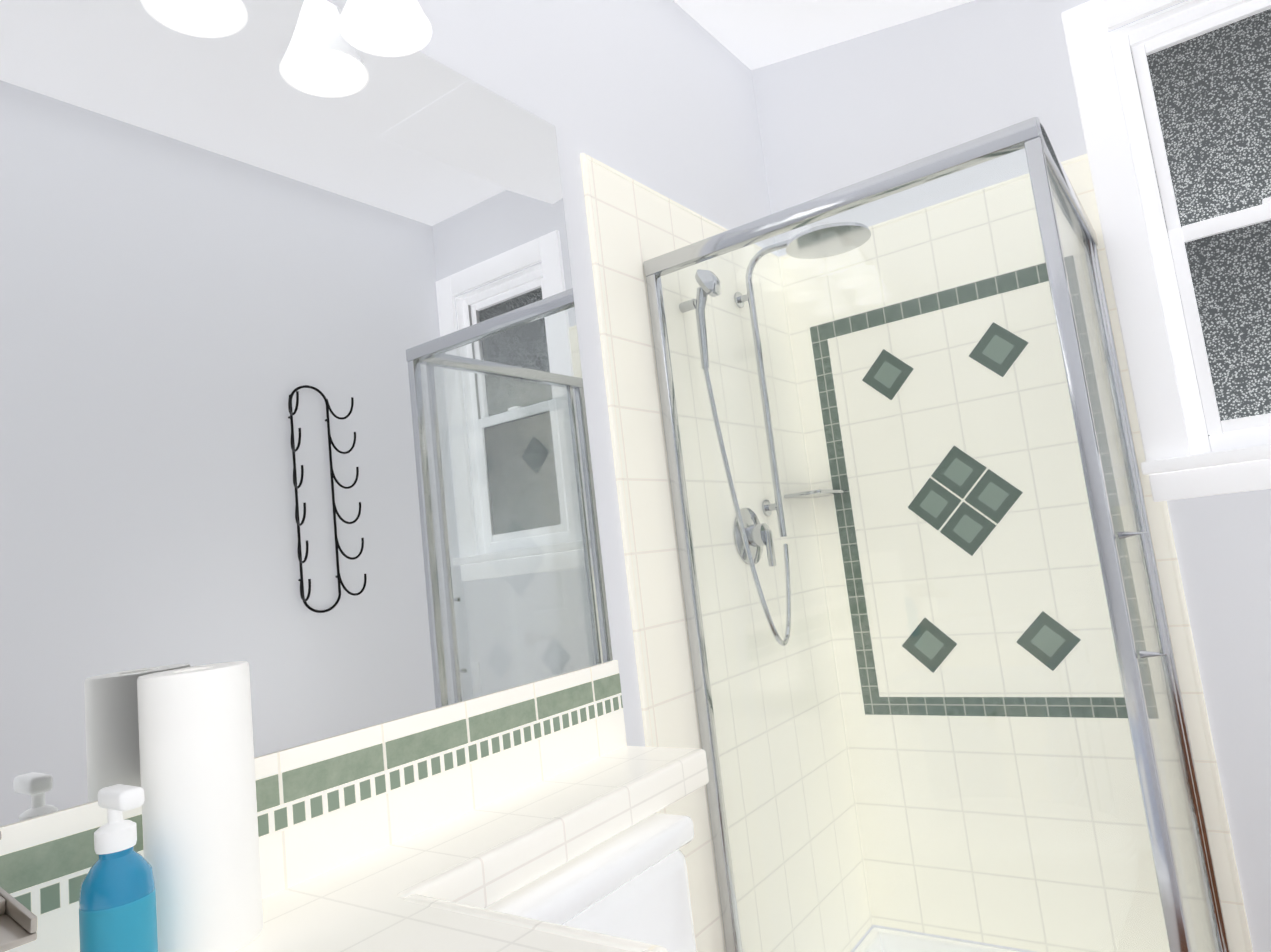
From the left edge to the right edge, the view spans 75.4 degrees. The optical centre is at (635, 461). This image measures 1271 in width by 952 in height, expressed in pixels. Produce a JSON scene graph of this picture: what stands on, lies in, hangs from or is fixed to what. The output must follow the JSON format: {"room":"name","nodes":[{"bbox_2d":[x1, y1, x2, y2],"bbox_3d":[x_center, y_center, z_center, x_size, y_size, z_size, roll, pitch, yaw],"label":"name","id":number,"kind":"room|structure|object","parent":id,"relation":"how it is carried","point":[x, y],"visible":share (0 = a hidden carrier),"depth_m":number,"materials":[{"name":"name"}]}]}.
{"room":"bathroom","nodes":[
{"label":"bathroom","id":0,"kind":"room"},
{"bbox_2d":[327,0,870,951],"bbox_3d":[-0.298,-0.098,1.452,0.120,2.950,2.820,-11,-8,35],"label":"wall","id":1,"kind":"structure","parent":0,"point":[657,96],"depth_m":1.85,"materials":[{"name":"white paint"}]},
{"bbox_2d":[0,0,612,825],"bbox_3d":[-0.553,-0.180,1.002,0.006,1.080,1.534,-11,-8,35],"label":"mirror","id":2,"kind":"object","parent":1,"relation":"attached to","point":[292,406],"visible":0.88,"depth_m":1.08,"materials":[{"name":"silver mirror"}]},
{"bbox_2d":[338,0,431,56],"bbox_3d":[-0.568,-0.779,1.015,0.164,0.238,0.803,-11,-8,35],"label":"sconce","id":3,"kind":"object","parent":1,"relation":"attached to","point":[390,28],"visible":1,"depth_m":1.28,"materials":[{"name":"white glass"}]},
{"bbox_2d":[580,153,875,951],"bbox_3d":[0.273,0.316,2.024,0.011,1.942,0.960,-11,-8,35],"label":"shower wall tile","id":4,"kind":"structure","parent":1,"relation":"attached to","point":[632,225],"depth_m":1.95,"materials":[{"name":"beige tile"}]},
{"bbox_2d":[751,0,1270,951],"bbox_3d":[1.157,-0.189,2.075,1.540,2.950,0.120,-11,-8,35],"label":"wall","id":5,"kind":"structure","parent":0,"point":[849,112],"depth_m":2.17,"materials":[{"name":"white paint"}]},
{"bbox_2d":[784,154,1252,951],"bbox_3d":[0.910,0.259,2.153,0.850,1.942,0.012,-11,-8,35],"label":"shower wall tile","id":6,"kind":"structure","parent":5,"relation":"attached to","point":[1077,169],"depth_m":2.14,"materials":[{"name":"beige tile"}]},
{"bbox_2d":[1061,0,1270,501],"bbox_3d":[1.445,-0.571,1.853,0.693,1.245,0.169,-11,-8,35],"label":"window","id":7,"kind":"structure","parent":5,"relation":"in","point":[1196,83],"depth_m":1.94,"materials":[{"name":"white wood"}]},
{"bbox_3d":[0.543,1.271,0.795,1.780,0.100,2.820,-11,-8,35],"label":"floor","id":8,"kind":"structure","parent":0,"visible":0},
{"bbox_2d":[0,660,708,951],"bbox_3d":[-0.224,0.787,0.732,0.533,1.013,1.547,-11,-8,35],"label":"countertop","id":9,"kind":"structure","parent":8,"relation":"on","point":[440,829],"depth_m":1.06,"materials":[{"name":"white tile"}]},
{"bbox_2d":[0,830,49,951],"bbox_3d":[-0.543,0.392,0.648,0.168,0.182,0.156,-11,-8,35],"label":"faucet","id":10,"kind":"object","parent":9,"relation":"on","point":[18,925],"depth_m":0.64,"materials":[{"name":"silver metal"}]},
{"bbox_2d":[79,784,157,951],"bbox_3d":[-0.480,0.398,0.765,0.070,0.184,0.061,-11,-8,35],"label":"soap bottle","id":11,"kind":"object","parent":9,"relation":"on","point":[117,904],"visible":1,"depth_m":0.75,"materials":[{"name":"blue plastic"}]},
{"bbox_2d":[137,661,262,951],"bbox_3d":[-0.457,0.360,0.865,0.106,0.278,0.106,-11,-8,35],"label":"paper towel roll","id":12,"kind":"object","parent":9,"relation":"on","point":[200,822],"visible":0.98,"depth_m":0.83,"materials":[{"name":"white paper"}]},
{"bbox_2d":[485,813,696,951],"bbox_3d":[0.125,0.910,1.022,0.699,0.762,0.410,-11,-8,35],"label":"toilet","id":13,"kind":"object","parent":8,"relation":"on","point":[631,883],"visible":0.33,"depth_m":1.17,"materials":[{"name":"white ceramic"}]},
{"bbox_2d":[643,117,1229,951],"bbox_3d":[0.677,0.337,1.821,0.866,1.961,0.793,-11,-8,35],"label":"shower enclosure","id":14,"kind":"object","parent":8,"relation":"on","point":[1049,181],"visible":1,"depth_m":1.61,"materials":[{"name":"clear glass"}]},
{"bbox_3d":[0.230,-1.458,1.129,1.780,0.100,2.820,-11,-8,35],"label":"ceiling","id":15,"kind":"structure","parent":0,"visible":0},
{"bbox_2d":[673,0,973,69],"bbox_3d":[0.643,-1.270,2.044,1.100,0.141,0.600,-11,-8,35],"label":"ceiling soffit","id":16,"kind":"structure","parent":15,"relation":"attached to","point":[752,34],"depth_m":2.33,"materials":[{"name":"white paint"}]}
]}

